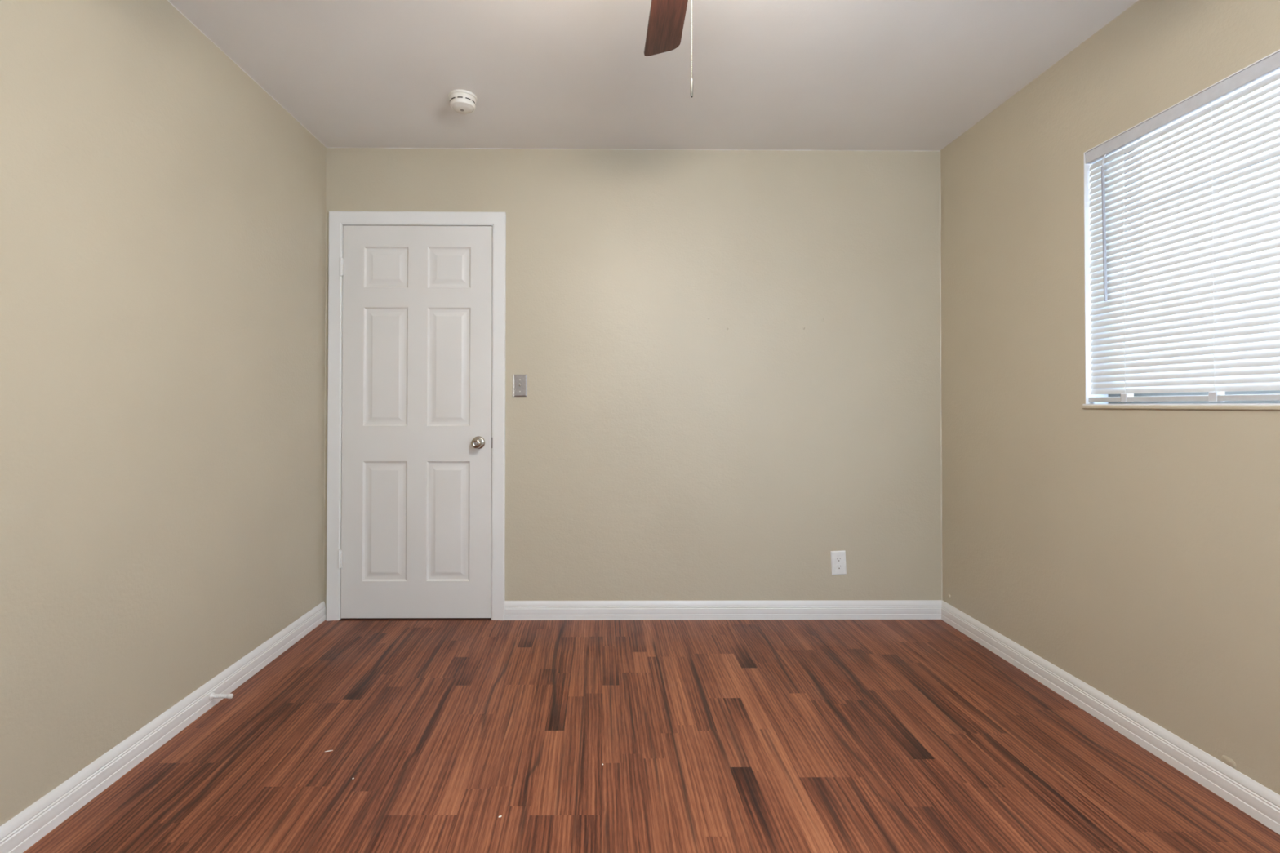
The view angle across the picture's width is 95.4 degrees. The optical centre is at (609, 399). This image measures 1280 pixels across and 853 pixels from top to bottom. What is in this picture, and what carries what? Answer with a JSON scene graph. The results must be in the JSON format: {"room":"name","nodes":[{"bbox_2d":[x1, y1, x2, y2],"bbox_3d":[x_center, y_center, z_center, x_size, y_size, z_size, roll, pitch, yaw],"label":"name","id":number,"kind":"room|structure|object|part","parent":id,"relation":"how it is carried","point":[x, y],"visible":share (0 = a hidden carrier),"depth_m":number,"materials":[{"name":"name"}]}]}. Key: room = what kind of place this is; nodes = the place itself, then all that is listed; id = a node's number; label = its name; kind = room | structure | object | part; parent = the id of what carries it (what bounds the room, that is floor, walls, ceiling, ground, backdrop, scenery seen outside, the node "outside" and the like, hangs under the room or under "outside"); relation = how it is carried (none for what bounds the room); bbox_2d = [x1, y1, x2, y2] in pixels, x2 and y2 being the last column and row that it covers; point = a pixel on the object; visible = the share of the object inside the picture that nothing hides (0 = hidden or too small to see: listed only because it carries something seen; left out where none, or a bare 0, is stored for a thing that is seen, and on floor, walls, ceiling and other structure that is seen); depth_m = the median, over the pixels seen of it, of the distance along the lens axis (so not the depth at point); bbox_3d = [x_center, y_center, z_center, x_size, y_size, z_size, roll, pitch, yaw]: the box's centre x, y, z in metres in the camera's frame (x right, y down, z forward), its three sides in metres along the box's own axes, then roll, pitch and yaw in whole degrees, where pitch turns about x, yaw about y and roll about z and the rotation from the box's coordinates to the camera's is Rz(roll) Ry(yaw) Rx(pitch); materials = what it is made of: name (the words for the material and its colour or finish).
{"room":"empty bedroom","nodes":[
{"label":"empty bedroom","id":0,"kind":"room"},
{"bbox_2d":[0,0,326,826],"bbox_3d":[-1.511,-0.105,1.113,0.130,2.425,4.010,0,-1,-1],"label":"wall","id":1,"kind":"structure","parent":0,"point":[162,215],"depth_m":1.79,"materials":[{"name":"beige paint"}]},
{"bbox_2d":[0,600,326,852],"bbox_3d":[-1.441,1.060,1.101,0.014,0.094,3.750,0,-1,-1],"label":"baseboard","id":2,"kind":"structure","parent":1,"relation":"attached to","point":[27,828],"depth_m":1.77,"materials":[{"name":"white paint"}]},
{"bbox_2d":[208,692,233,700],"bbox_3d":[-1.407,1.078,2.111,0.075,0.027,0.027,0,-1,-1],"label":"door stop","id":3,"kind":"object","parent":1,"relation":"attached to","point":[212,695],"visible":1,"depth_m":2.11,"materials":[{"name":"white paint"}]},
{"bbox_2d":[167,0,326,147],"bbox_3d":[-1.443,-1.316,1.126,0.004,0.006,3.750,0,-1,-1],"label":"trim","id":4,"kind":"structure","parent":1,"relation":"attached to","point":[167,0],"depth_m":2.29,"materials":[{"name":"white paint"}]},
{"bbox_2d":[324,147,941,619],"bbox_3d":[0.127,-0.082,3.067,3.180,2.425,0.130,0,-1,-1],"label":"wall","id":5,"kind":"structure","parent":0,"point":[656,450],"depth_m":3.01,"materials":[{"name":"beige paint"}]},
{"bbox_2d":[323,201,326,600],"bbox_3d":[-1.462,-0.130,2.988,0.004,2.335,0.003,0,-1,-1],"label":"trim","id":6,"kind":"structure","parent":5,"relation":"attached to","point":[326,202],"depth_m":2.99,"materials":[{"name":"beige paint"}]},
{"bbox_2d":[337,225,493,617],"bbox_3d":[-0.994,0.113,2.969,0.787,2.013,0.105,0,-1,-1],"label":"door","id":7,"kind":"structure","parent":5,"relation":"in","point":[417,441],"depth_m":2.99,"materials":[{"name":"white paint"}]},
{"bbox_3d":[-0.674,0.223,2.951,0.055,0.055,0.056,0,-1,-1],"label":"knob","id":8,"kind":"part","parent":7,"relation":"part of","materials":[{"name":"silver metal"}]},
{"bbox_2d":[338,617,491,621],"bbox_3d":[-0.992,1.127,3.001,0.774,0.002,0.078,0,-1,-1],"label":"trim","id":9,"kind":"structure","parent":5,"relation":"attached to","point":[341,619],"depth_m":2.98,"materials":[{"name":"brown wood"}]},
{"bbox_2d":[326,211,506,621],"bbox_3d":[-0.990,0.082,2.982,0.906,2.092,0.018,0,-1,-1],"label":"trim","id":10,"kind":"structure","parent":5,"relation":"attached to","point":[336,219],"depth_m":2.98,"materials":[{"name":"white paint"}]},
{"bbox_2d":[511,374,527,396],"bbox_3d":[-0.466,-0.070,2.987,0.078,0.116,0.019,0,-1,-1],"label":"light switch","id":11,"kind":"object","parent":5,"relation":"attached to","point":[519,383],"visible":1,"depth_m":2.99,"materials":[{"name":"plastic"}]},
{"bbox_2d":[381,147,899,151],"bbox_3d":[0.129,-1.294,3.014,3.180,0.005,0.004,0,-1,-1],"label":"trim","id":12,"kind":"structure","parent":5,"relation":"attached to","point":[381,148],"depth_m":3.01,"materials":[{"name":"white paint"}]},
{"bbox_2d":[504,600,942,620],"bbox_3d":[0.589,1.083,2.987,2.254,0.094,0.014,0,-1,-1],"label":"baseboard","id":13,"kind":"structure","parent":5,"relation":"attached to","point":[834,609],"depth_m":2.98,"materials":[{"name":"white paint"}]},
{"bbox_2d":[830,551,846,575],"bbox_3d":[1.179,0.844,2.998,0.080,0.125,0.008,0,-1,-1],"label":"power outlet","id":14,"kind":"object","parent":5,"relation":"attached to","point":[838,566],"visible":1,"depth_m":3.00,"materials":[{"name":"white plastic"}]},
{"bbox_2d":[835,556,842,561],"bbox_3d":[1.178,0.825,2.995,0.034,0.026,0.002,0,-1,-1],"label":"receptacle","id":15,"kind":"object","parent":14,"relation":"attached to","point":[837,558],"depth_m":2.99,"materials":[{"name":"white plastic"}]},
{"bbox_2d":[835,564,842,569],"bbox_3d":[1.180,0.864,2.995,0.034,0.026,0.002,0,-1,-1],"label":"receptacle","id":16,"kind":"object","parent":14,"relation":"attached to","point":[838,566],"depth_m":2.99,"materials":[{"name":"white plastic"}]},
{"bbox_2d":[939,151,942,600],"bbox_3d":[1.715,-0.125,3.015,0.007,2.335,0.007,0,-1,-1],"label":"trim","id":17,"kind":"structure","parent":5,"relation":"attached to","point":[940,151],"depth_m":3.02,"materials":[{"name":"beige paint"}]},
{"bbox_2d":[22,619,1279,852],"bbox_3d":[0.142,1.110,1.134,3.220,0.001,3.828,0,-1,-1],"label":"floor","id":18,"kind":"structure","parent":0,"point":[707,735],"depth_m":1.81,"materials":[{"name":"brown wood"}]},
{"bbox_2d":[168,0,1137,151],"bbox_3d":[0.146,-1.375,1.141,3.440,0.120,4.010,0,-1,-1],"label":"ceiling","id":19,"kind":"structure","parent":0,"point":[901,75],"depth_m":2.26,"materials":[{"name":"white paint"}]},
{"bbox_2d":[448,89,476,114],"bbox_3d":[-0.633,-1.273,2.505,0.120,0.057,0.120,0,-1,-1],"label":"smoke detector","id":20,"kind":"object","parent":19,"relation":"attached to","point":[461,101],"visible":1,"depth_m":2.47,"materials":[{"name":"beige plastic"}]},
{"bbox_3d":[-0.633,-1.296,2.505,0.120,0.010,0.120,0,-1,-1],"label":"plate","id":21,"kind":"part","parent":20,"relation":"part of","materials":[{"name":"beige plastic"}]},
{"bbox_2d":[644,0,693,97],"bbox_3d":[0.150,-0.995,1.249,1.004,0.638,0.966,0,-1,-1],"label":"ceiling fan","id":22,"kind":"object","parent":19,"relation":"hanging from","point":[666,17],"visible":1,"depth_m":1.60,"materials":[{"name":"wood"}]},
{"bbox_3d":[0.155,-1.034,1.547,0.106,0.006,0.370,-11,0,-1],"label":"fan blade","id":23,"kind":"part","parent":22,"relation":"part of","materials":[{"name":"brown wood"}]},
{"bbox_3d":[0.181,-0.872,1.284,0.005,0.314,0.043,0,-1,9],"label":"pull chain","id":24,"kind":"part","parent":22,"relation":"part of","materials":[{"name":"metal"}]},
{"bbox_2d":[940,0,1279,795],"bbox_3d":[1.799,-0.100,1.142,0.130,2.425,4.010,0,-1,-1],"label":"wall","id":25,"kind":"structure","parent":0,"point":[1135,553],"depth_m":2.09,"materials":[{"name":"beige paint"}]},
{"bbox_2d":[940,0,1139,151],"bbox_3d":[1.735,-1.311,1.155,0.004,0.005,3.750,0,-1,-1],"label":"trim","id":26,"kind":"structure","parent":25,"relation":"attached to","point":[1138,0],"depth_m":2.28,"materials":[{"name":"beige paint"}]},
{"bbox_2d":[941,600,1279,835],"bbox_3d":[1.726,1.065,1.129,0.014,0.094,3.750,0,-1,-1],"label":"baseboard","id":27,"kind":"structure","parent":25,"relation":"attached to","point":[1257,801],"depth_m":1.89,"materials":[{"name":"white paint"}]},
{"bbox_2d":[1081,48,1279,409],"bbox_3d":[1.789,-0.437,1.644,0.134,0.932,0.959,0,-1,-1],"label":"window","id":28,"kind":"structure","parent":25,"relation":"in","point":[1237,405],"depth_m":1.99,"materials":[{"name":"white metal"}]},
{"bbox_3d":[1.767,0.019,1.639,0.086,0.013,0.955,0,-1,-1],"label":"sill","id":29,"kind":"part","parent":28,"relation":"part of","materials":[{"name":"white paint"}]},
{"bbox_2d":[1085,51,1279,402],"bbox_3d":[1.746,-0.446,1.643,0.050,0.908,0.937,0,-1,-1],"label":"window blind","id":30,"kind":"object","parent":28,"relation":"attached to","point":[1217,346],"visible":1,"depth_m":1.74,"materials":[{"name":"white plastic"}]},
{"bbox_3d":[1.745,-0.431,1.968,0.016,0.857,0.003,0,-1,-1],"label":"ladder cord","id":31,"kind":"part","parent":30,"relation":"part of","materials":[{"name":"white fabric"}]},
{"bbox_3d":[1.752,-0.880,1.648,0.038,0.040,0.937,0,-1,-1],"label":"head rail","id":32,"kind":"part","parent":30,"relation":"part of","materials":[{"name":"white plastic"}]},
{"bbox_3d":[1.748,-0.003,1.639,0.024,0.018,0.935,0,-1,-1],"label":"rail","id":33,"kind":"part","parent":30,"relation":"part of","materials":[{"name":"white plastic"}]},
{"bbox_3d":[1.747,-0.434,1.681,0.016,0.857,0.003,0,-1,-1],"label":"ladder cord","id":34,"kind":"part","parent":30,"relation":"part of","materials":[{"name":"white fabric"}]},
{"bbox_3d":[1.832,-0.656,1.646,0.026,0.025,0.805,0,-1,-1],"label":"sash rail","id":35,"kind":"part","parent":28,"relation":"part of","materials":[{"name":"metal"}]},
{"bbox_2d":[1221,755,1235,768],"bbox_3d":[1.728,1.011,1.625,0.004,0.023,0.042,0,-1,-1],"label":"lump","id":36,"kind":"object","parent":25,"relation":"attached to","point":[1225,759],"visible":1,"depth_m":1.62,"materials":[{"name":"beige paint"}]}
]}

